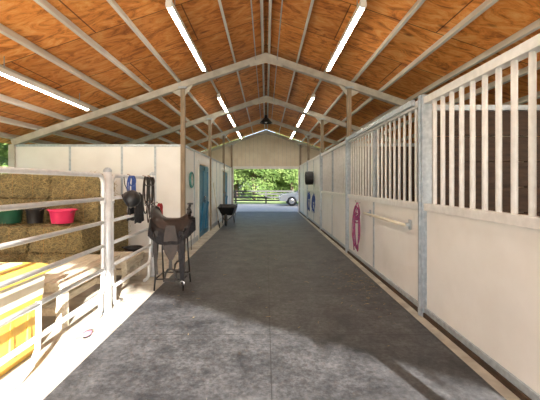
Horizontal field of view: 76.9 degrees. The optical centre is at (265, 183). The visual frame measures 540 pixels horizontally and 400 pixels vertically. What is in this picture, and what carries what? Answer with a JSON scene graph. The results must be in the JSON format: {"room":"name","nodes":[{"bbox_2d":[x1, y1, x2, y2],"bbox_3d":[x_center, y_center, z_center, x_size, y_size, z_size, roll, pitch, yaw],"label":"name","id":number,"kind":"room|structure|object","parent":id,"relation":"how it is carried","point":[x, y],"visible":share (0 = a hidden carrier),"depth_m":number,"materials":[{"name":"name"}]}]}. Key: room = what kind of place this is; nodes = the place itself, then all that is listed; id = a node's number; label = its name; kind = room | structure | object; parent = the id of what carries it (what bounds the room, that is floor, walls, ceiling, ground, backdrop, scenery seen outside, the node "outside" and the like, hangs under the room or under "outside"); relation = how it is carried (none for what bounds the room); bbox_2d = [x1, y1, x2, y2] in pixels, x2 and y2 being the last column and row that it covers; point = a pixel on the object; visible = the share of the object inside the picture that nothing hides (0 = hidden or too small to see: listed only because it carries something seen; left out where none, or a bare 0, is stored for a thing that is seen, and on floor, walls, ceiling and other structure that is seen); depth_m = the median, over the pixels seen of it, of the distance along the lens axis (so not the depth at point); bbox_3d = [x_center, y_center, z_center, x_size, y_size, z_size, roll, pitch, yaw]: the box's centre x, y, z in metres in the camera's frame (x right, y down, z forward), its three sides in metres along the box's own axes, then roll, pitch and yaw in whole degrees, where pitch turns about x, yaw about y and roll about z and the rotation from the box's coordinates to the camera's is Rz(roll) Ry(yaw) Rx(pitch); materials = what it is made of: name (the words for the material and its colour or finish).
{"room":"farm building","nodes":[
{"label":"farm building","id":0,"kind":"room"},
{"bbox_2d":[186,146,231,249],"bbox_3d":[-1.860,0.315,12.830,0.120,2.370,10.640,0,0,0],"label":"wall","id":1,"kind":"structure","parent":0,"point":[192,155],"depth_m":9.17,"materials":[{"name":"beige paint"}]},
{"bbox_2d":[189,172,193,187],"bbox_3d":[-1.790,-0.100,8.200,0.050,0.400,0.400,0,0,0],"label":"hose","id":2,"kind":"object","parent":1,"relation":"attached to","point":[191,175],"visible":1,"depth_m":8.14,"materials":[{"name":"teal plastic"}]},
{"bbox_2d":[198,160,209,239],"bbox_3d":[-1.824,0.425,9.950,0.132,2.150,1.760,0,0,0],"label":"door","id":3,"kind":"structure","parent":1,"relation":"in","point":[203,171],"depth_m":9.84,"materials":[{"name":"blue paint"}]},
{"bbox_2d":[222,168,227,217],"bbox_3d":[-1.824,0.425,15.000,0.132,2.150,1.960,0,0,0],"label":"door","id":4,"kind":"structure","parent":1,"relation":"in","point":[226,174],"depth_m":15.36,"materials":[{"name":"blue paint"}]},
{"bbox_2d":[200,134,319,166],"bbox_3d":[0.000,-0.685,18.226,11.100,4.370,0.128,0,0,0],"label":"wall","id":5,"kind":"structure","parent":0,"point":[262,150],"depth_m":18.17,"materials":[{"name":"beige wood"}]},
{"bbox_2d":[233,166,298,211],"bbox_3d":[0.000,0.280,18.155,3.680,2.440,0.030,0,0,0],"label":"trim","id":6,"kind":"structure","parent":5,"relation":"attached to","point":[234,167],"depth_m":18.14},
{"bbox_2d":[0,212,520,399],"bbox_3d":[0.000,1.575,6.535,11.100,0.150,23.870,0,0,0],"label":"floor","id":7,"kind":"structure","parent":0,"point":[52,366],"depth_m":3.43,"materials":[{"name":"concrete"}]},
{"bbox_2d":[0,262,50,376],"bbox_3d":[-2.375,1.094,2.795,0.790,0.812,0.670,0,0,0],"label":"bin","id":8,"kind":"object","parent":7,"relation":"on","point":[15,297],"visible":0.65,"depth_m":2.80,"materials":[{"name":"wood"}]},
{"bbox_2d":[0,166,105,399],"bbox_3d":[-1.859,0.689,1.765,0.063,1.626,4.292,0,0,0],"label":"panel","id":9,"kind":"object","parent":7,"relation":"on","point":[37,305],"visible":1,"depth_m":2.85,"materials":[{"name":"white metal"}]},
{"bbox_2d":[0,171,130,292],"bbox_3d":[-4.143,0.664,5.505,2.868,1.914,3.451,0,0,-2],"label":"stack","id":10,"kind":"object","parent":7,"relation":"on","point":[14,188],"visible":0.52,"depth_m":5.78,"materials":[{"name":"plant"}]},
{"bbox_2d":[0,209,22,223],"bbox_3d":[-4.120,0.497,5.480,0.379,0.263,0.379,0,0,45],"label":"bucket","id":11,"kind":"object","parent":10,"relation":"on","point":[11,216],"visible":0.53,"depth_m":5.36,"materials":[{"name":"plastic"}]},
{"bbox_2d":[25,207,46,223],"bbox_3d":[-3.720,0.506,5.480,0.318,0.243,0.276,0,0,39],"label":"bucket","id":12,"kind":"object","parent":10,"relation":"on","point":[33,215],"visible":0.88,"depth_m":5.39,"materials":[{"name":"plastic"}]},
{"bbox_2d":[47,208,77,223],"bbox_3d":[-3.280,0.516,5.480,0.400,0.224,0.400,0,0,45],"label":"bucket","id":13,"kind":"object","parent":10,"relation":"on","point":[66,215],"visible":1,"depth_m":5.35,"materials":[{"name":"plastic"}]},
{"bbox_2d":[42,254,120,328],"bbox_3d":[-2.380,1.250,4.135,0.624,0.500,1.430,0,0,0],"label":"wooden bench","id":14,"kind":"object","parent":7,"relation":"on","point":[59,277],"visible":0.46,"depth_m":3.80,"materials":[{"name":"paint"}]},
{"bbox_2d":[82,329,92,338],"bbox_3d":[-1.760,1.475,3.350,0.080,0.050,0.136,0,0,0],"label":"brush","id":15,"kind":"object","parent":7,"relation":"on","point":[87,333],"visible":1,"depth_m":3.33,"materials":[{"name":"plastic"}]},
{"bbox_2d":[10,144,179,251],"bbox_3d":[-3.700,0.315,7.500,3.800,2.370,0.120,0,0,0],"label":"wall","id":16,"kind":"structure","parent":7,"relation":"on","point":[163,160],"depth_m":7.46,"materials":[{"name":"beige paint"}]},
{"bbox_2d":[102,167,116,313],"bbox_3d":[-1.860,0.652,3.990,0.160,1.695,0.160,0,0,0],"label":"gate post","id":17,"kind":"object","parent":7,"relation":"on","point":[107,172],"visible":0.97,"depth_m":3.96,"materials":[{"name":"white metal"}]},
{"bbox_2d":[94,251,143,283],"bbox_3d":[-2.335,1.320,5.375,0.554,0.360,0.750,0,0,0],"label":"step","id":18,"kind":"structure","parent":7,"relation":"on","point":[123,268],"depth_m":5.25,"materials":[{"name":"paint"}]},
{"bbox_2d":[122,245,142,251],"bbox_3d":[-2.500,1.339,6.400,0.344,0.321,0.338,0,0,44],"label":"bucket","id":19,"kind":"object","parent":18,"relation":"on","point":[133,248],"visible":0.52,"depth_m":6.34,"materials":[{"name":"plastic"}]},
{"bbox_2d":[112,174,151,304],"bbox_3d":[-1.860,0.689,4.780,0.062,1.626,1.422,0,0,0],"label":"panel","id":20,"kind":"object","parent":7,"relation":"on","point":[114,285],"visible":0.64,"depth_m":4.38,"materials":[{"name":"white metal"}]},
{"bbox_2d":[122,178,140,214],"bbox_3d":[-1.726,0.156,4.366,0.211,0.492,0.292,0,0,0],"label":"helmet","id":21,"kind":"object","parent":20,"relation":"hanging from","point":[132,198],"visible":1,"depth_m":4.29,"materials":[{"name":"black plastic"}]},
{"bbox_2d":[127,174,135,208],"bbox_3d":[-1.848,0.096,4.578,0.132,0.465,0.240,0,0,0],"label":"bridle","id":22,"kind":"object","parent":20,"relation":"hanging from","point":[133,185],"visible":0.42,"depth_m":4.54,"materials":[{"name":"fabric"}]},
{"bbox_2d":[127,192,143,223],"bbox_3d":[-1.857,0.343,4.861,0.135,0.438,0.324,0,0,0],"label":"blanket","id":23,"kind":"object","parent":20,"relation":"hanging from","point":[138,212],"visible":0.56,"depth_m":4.83,"materials":[{"name":"fabric"}]},
{"bbox_2d":[142,175,149,222],"bbox_3d":[-1.848,0.228,5.148,0.132,0.730,0.240,0,0,0],"label":"bridle","id":24,"kind":"object","parent":20,"relation":"hanging from","point":[146,201],"visible":0.97,"depth_m":5.11,"materials":[{"name":"leather"}]},
{"bbox_2d":[148,175,154,213],"bbox_3d":[-1.848,0.278,5.368,0.132,0.830,0.240,0,0,0],"label":"bridle","id":25,"kind":"object","parent":20,"relation":"hanging from","point":[152,180],"visible":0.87,"depth_m":5.39,"materials":[{"name":"leather"}]},
{"bbox_2d":[146,172,158,276],"bbox_3d":[-1.860,0.652,5.570,0.160,1.695,0.160,0,0,0],"label":"gate post","id":26,"kind":"object","parent":7,"relation":"on","point":[152,174],"visible":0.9,"depth_m":5.53,"materials":[{"name":"white metal"}]},
{"bbox_2d":[155,202,162,214],"bbox_3d":[-1.788,0.533,5.598,0.132,0.480,0.240,0,0,0],"label":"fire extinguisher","id":27,"kind":"object","parent":26,"relation":"attached to","point":[158,204],"visible":0.32,"depth_m":5.61,"materials":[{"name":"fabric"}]},
{"bbox_2d":[213,182,219,227],"bbox_3d":[-1.682,0.722,11.550,0.234,1.548,0.240,0,0,0],"label":"pitchfork","id":28,"kind":"object","parent":7,"relation":"on","point":[213,182],"visible":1,"depth_m":11.51,"materials":[{"name":"paint"}]},
{"bbox_2d":[201,130,326,210],"bbox_3d":[0.000,-0.680,18.030,11.220,4.360,0.160,0,0,0],"label":"roof frame","id":29,"kind":"object","parent":7,"relation":"on","point":[230,144],"depth_m":17.98,"materials":[{"name":"grey metal"}]},
{"bbox_2d":[8,53,523,251],"bbox_3d":[0.000,-0.680,7.460,11.220,4.360,0.160,0,0,0],"label":"roof frame","id":30,"kind":"object","parent":7,"relation":"on","point":[181,88],"depth_m":7.41,"materials":[{"name":"grey metal"}]},
{"bbox_2d":[124,95,414,229],"bbox_3d":[0.000,-0.680,11.030,11.220,4.360,0.160,0,0,0],"label":"roof frame","id":31,"kind":"object","parent":7,"relation":"on","point":[209,119],"depth_m":10.98,"materials":[{"name":"grey metal"}]},
{"bbox_2d":[186,118,352,216],"bbox_3d":[0.000,-0.680,14.600,11.220,4.360,0.160,0,0,0],"label":"roof frame","id":32,"kind":"object","parent":7,"relation":"on","point":[222,135],"depth_m":14.55,"materials":[{"name":"grey metal"}]},
{"bbox_2d":[43,212,505,399],"bbox_3d":[0.060,1.493,6.585,3.200,0.014,23.570,0,0,0],"label":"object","id":33,"kind":"structure","parent":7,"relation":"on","point":[231,350],"depth_m":3.31,"materials":[{"name":"grey concrete"}]},
{"bbox_2d":[148,203,195,290],"bbox_3d":[-1.340,0.872,4.900,0.620,1.206,0.580,0,0,0],"label":"saddle","id":34,"kind":"object","parent":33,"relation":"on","point":[171,234],"visible":1,"depth_m":4.69,"materials":[{"name":"brown leather"}]},
{"bbox_2d":[62,236,389,352],"bbox_3d":[-0.095,1.482,7.423,3.455,0.002,8.861,0,0,0],"label":"litter","id":35,"kind":"object","parent":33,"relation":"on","point":[313,236],"visible":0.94,"depth_m":4.60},
{"bbox_2d":[217,204,237,225],"bbox_3d":[-1.420,1.125,12.650,0.699,0.714,1.609,0,0,0],"label":"wheelbarrow","id":36,"kind":"object","parent":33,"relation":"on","point":[225,209],"visible":1,"depth_m":12.28,"materials":[{"name":"metal"}]},
{"bbox_2d":[299,160,308,217],"bbox_3d":[1.817,0.245,16.330,0.145,2.510,3.570,0,0,0],"label":"stall","id":37,"kind":"object","parent":7,"relation":"on","point":[303,189],"visible":0.69,"depth_m":16.32,"materials":[{"name":"metal"}]},
{"bbox_2d":[307,153,322,229],"bbox_3d":[1.817,0.245,12.760,0.145,2.510,3.570,0,0,0],"label":"stall","id":38,"kind":"object","parent":7,"relation":"on","point":[315,164],"visible":0.71,"depth_m":12.12,"materials":[{"name":"metal"}]},
{"bbox_2d":[307,192,309,210],"bbox_3d":[1.697,0.660,13.284,0.115,0.824,0.257,0,0,-18],"label":"halter","id":39,"kind":"object","parent":38,"relation":"attached to","point":[308,196],"visible":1,"depth_m":13.30,"materials":[{"name":"fabric"}]},
{"bbox_2d":[305,171,313,184],"bbox_3d":[1.620,-0.223,12.600,0.320,0.515,0.510,0,0,0],"label":"fan","id":40,"kind":"object","parent":38,"relation":"attached to","point":[309,177],"visible":1,"depth_m":12.39,"materials":[{"name":"black plastic"}]},
{"bbox_2d":[311,194,314,211],"bbox_3d":[1.697,0.662,11.984,0.115,0.728,0.257,0,0,-18],"label":"halter","id":41,"kind":"object","parent":38,"relation":"attached to","point":[313,196],"visible":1,"depth_m":11.99,"materials":[{"name":"fabric"}]},
{"bbox_2d":[321,141,350,252],"bbox_3d":[1.817,0.245,9.190,0.145,2.510,3.570,0,0,0],"label":"stall","id":42,"kind":"object","parent":7,"relation":"on","point":[336,160],"visible":0.93,"depth_m":8.68,"materials":[{"name":"wood"}]},
{"bbox_2d":[352,159,414,198],"bbox_3d":[3.690,0.290,11.130,3.580,2.380,0.060,0,0,0],"label":"wall","id":43,"kind":"structure","parent":7,"relation":"on","point":[352,159],"depth_m":11.11,"materials":[{"name":"wood"}]},
{"bbox_2d":[345,95,431,316],"bbox_3d":[1.810,0.245,5.620,0.160,2.510,3.570,0,0,0],"label":"stall","id":44,"kind":"object","parent":7,"relation":"on","point":[394,254],"visible":0.96,"depth_m":4.75,"materials":[{"name":"metal"}]},
{"bbox_2d":[352,201,359,251],"bbox_3d":[1.697,0.777,6.284,0.115,0.959,0.257,0,0,-18],"label":"halter","id":45,"kind":"object","parent":44,"relation":"hanging from","point":[354,218],"visible":1,"depth_m":6.30,"materials":[{"name":"fabric"}]},
{"bbox_2d":[363,210,410,229],"bbox_3d":[1.727,0.500,5.000,0.116,0.120,1.700,0,0,0],"label":"bar","id":46,"kind":"object","parent":44,"relation":"attached to","point":[369,214],"visible":1,"depth_m":4.58,"materials":[{"name":"metal"}]},
{"bbox_2d":[352,143,510,212],"bbox_3d":[3.690,0.290,7.560,3.580,2.380,0.060,0,0,0],"label":"wall","id":47,"kind":"structure","parent":7,"relation":"on","point":[407,144],"depth_m":7.54,"materials":[{"name":"wood"}]},
{"bbox_2d":[423,33,539,399],"bbox_3d":[1.817,0.245,2.940,0.145,2.510,1.790,0,0,0],"label":"stall","id":48,"kind":"object","parent":7,"relation":"on","point":[482,266],"visible":1,"depth_m":2.77,"materials":[{"name":"metal"}]},
{"bbox_2d":[437,105,539,215],"bbox_3d":[3.690,0.290,3.890,3.580,2.380,0.060,0,0,0],"label":"wall","id":49,"kind":"structure","parent":7,"relation":"on","point":[506,109],"depth_m":3.87,"materials":[{"name":"wood"}]},
{"bbox_2d":[0,0,539,151],"bbox_3d":[0.000,-1.986,6.635,12.100,2.087,24.070,0,0,0],"label":"ceiling","id":50,"kind":"structure","parent":0,"point":[202,19],"depth_m":6.01,"materials":[{"name":"brown wood"}]},
{"bbox_2d":[0,56,89,110],"bbox_3d":[-3.620,-1.624,5.650,0.088,0.280,2.500,0,0,0],"label":"fluorescent light strip","id":51,"kind":"object","parent":50,"relation":"attached to","point":[3,72],"visible":1,"depth_m":5.40,"materials":[{"name":"beige plastic"}]},
{"bbox_2d":[165,0,205,70],"bbox_3d":[-1.260,-2.427,5.650,0.088,0.280,2.500,0,0,0],"label":"fluorescent light strip","id":52,"kind":"object","parent":50,"relation":"attached to","point":[170,6],"visible":1,"depth_m":5.15,"materials":[{"name":"beige plastic"}]},
{"bbox_2d":[217,94,227,112],"bbox_3d":[-1.260,-2.427,9.950,0.088,0.280,1.900,0,0,0],"label":"fluorescent light strip","id":53,"kind":"object","parent":50,"relation":"attached to","point":[219,97],"visible":1,"depth_m":9.74,"materials":[{"name":"beige plastic"}]},
{"bbox_2d":[227,113,235,126],"bbox_3d":[-1.260,-2.427,12.450,0.088,0.280,2.300,0,0,0],"label":"fluorescent light strip","id":54,"kind":"object","parent":50,"relation":"attached to","point":[228,115],"visible":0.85,"depth_m":12.21,"materials":[{"name":"beige plastic"}]},
{"bbox_2d":[296,113,304,126],"bbox_3d":[1.260,-2.427,12.450,0.088,0.280,2.300,0,0,0],"label":"fluorescent light strip","id":55,"kind":"object","parent":50,"relation":"attached to","point":[302,115],"visible":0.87,"depth_m":12.29,"materials":[{"name":"beige plastic"}]},
{"bbox_2d":[304,94,314,112],"bbox_3d":[1.260,-2.427,9.950,0.088,0.280,1.900,0,0,0],"label":"fluorescent light strip","id":56,"kind":"object","parent":50,"relation":"attached to","point":[312,97],"visible":1,"depth_m":9.74,"materials":[{"name":"beige plastic"}]},
{"bbox_2d":[326,0,366,70],"bbox_3d":[1.260,-2.427,5.650,0.088,0.280,2.500,0,0,0],"label":"fluorescent light strip","id":57,"kind":"object","parent":50,"relation":"attached to","point":[362,4],"visible":1,"depth_m":5.15,"materials":[{"name":"beige plastic"}]},
{"bbox_2d":[0,0,539,149],"bbox_3d":[0.000,-1.976,6.365,11.218,1.989,23.490,0,0,0],"label":"roof purlins","id":58,"kind":"structure","parent":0,"point":[534,26],"depth_m":5.95,"materials":[{"name":"grey metal"}]},
{"bbox_3d":[0.000,-2.024,6.635,12.300,2.131,24.170,0,0,0],"label":"roof","id":59,"kind":"structure","parent":0,"visible":0},
{"bbox_2d":[260,115,271,123],"bbox_3d":[0.000,-2.555,12.400,0.480,0.690,0.480,0,0,0],"label":"lamp","id":60,"kind":"object","parent":59,"relation":"hanging from","point":[265,120],"visible":1,"depth_m":12.34,"materials":[{"name":"black metal"}]},
{"bbox_2d":[250,0,282,120],"bbox_3d":[0.010,-2.700,4.650,0.480,0.020,19.900,0,0,0],"label":"conduit","id":61,"kind":"object","parent":59,"relation":"attached to","point":[250,0],"visible":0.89,"depth_m":6.46,"materials":[{"name":"metal"}]},
{"label":"outside","id":62,"kind":"structure","parent":0,"visible":0},
{"bbox_2d":[236,204,297,211],"bbox_3d":[0.000,1.545,2.150,24.000,0.001,48.300,0,0,0],"label":"gravel","id":63,"kind":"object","parent":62,"point":[241,207],"visible":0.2,"depth_m":21.44,"materials":[{"name":"grey gravel"}]},
{"bbox_2d":[278,189,297,205],"bbox_3d":[3.190,0.795,24.600,4.520,1.500,1.810,0,0,0],"label":"car","id":64,"kind":"object","parent":63,"relation":"on","point":[291,198],"visible":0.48,"depth_m":23.75,"materials":[{"name":"silver metal"}]},
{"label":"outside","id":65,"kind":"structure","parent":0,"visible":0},
{"bbox_2d":[234,188,297,203],"bbox_3d":[0.000,1.560,35.000,180.000,0.001,190.000,0,0,0],"label":"ground","id":66,"kind":"structure","parent":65,"point":[238,202],"depth_m":30.31,"materials":[{"name":"green plant"}]},
{"bbox_2d":[0,143,9,173],"bbox_3d":[-11.953,-1.468,13.209,5.031,6.394,5.861,0,0,-30],"label":"oak tree","id":67,"kind":"object","parent":66,"relation":"on","point":[3,152],"visible":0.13,"depth_m":13.92,"materials":[{"name":"green plant"}]},
{"bbox_2d":[227,137,256,195],"bbox_3d":[-4.126,-2.505,41.263,7.992,8.585,6.860,0,0,21],"label":"oak tree","id":68,"kind":"object","parent":66,"relation":"on","point":[242,137],"visible":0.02,"depth_m":41.81,"materials":[{"name":"green plant"}]},
{"bbox_2d":[234,169,251,195],"bbox_3d":[-3.360,-1.199,37.111,5.328,5.826,4.574,0,0,-8],"label":"oak tree","id":69,"kind":"object","parent":66,"relation":"on","point":[241,182],"visible":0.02,"depth_m":36.94,"materials":[{"name":"green plant"}]},
{"bbox_2d":[234,169,279,199],"bbox_3d":[-1.009,-1.120,33.961,5.328,5.660,4.574,0,0,-31],"label":"oak tree","id":70,"kind":"object","parent":66,"relation":"on","point":[256,176],"visible":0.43,"depth_m":33.69,"materials":[{"name":"green plant"}]},
{"bbox_2d":[234,190,296,203],"bbox_3d":[0.000,1.030,26.980,57.720,1.060,0.160,0,0,0],"label":"fence","id":71,"kind":"object","parent":66,"relation":"on","point":[235,191],"visible":0.2,"depth_m":26.90,"materials":[{"name":"black paint"}]},
{"bbox_2d":[265,169,294,198],"bbox_3d":[1.046,-0.450,35.947,4.263,4.244,3.659,0,0,-23],"label":"oak tree","id":72,"kind":"object","parent":66,"relation":"on","point":[269,169],"visible":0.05,"depth_m":34.96,"materials":[{"name":"green plant"}]},
{"bbox_2d":[270,169,297,195],"bbox_3d":[2.612,-0.740,33.675,4.116,4.857,4.795,0,0,-39],"label":"oak tree","id":73,"kind":"object","parent":66,"relation":"on","point":[287,176],"visible":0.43,"depth_m":33.19,"materials":[{"name":"green plant"}]}
]}

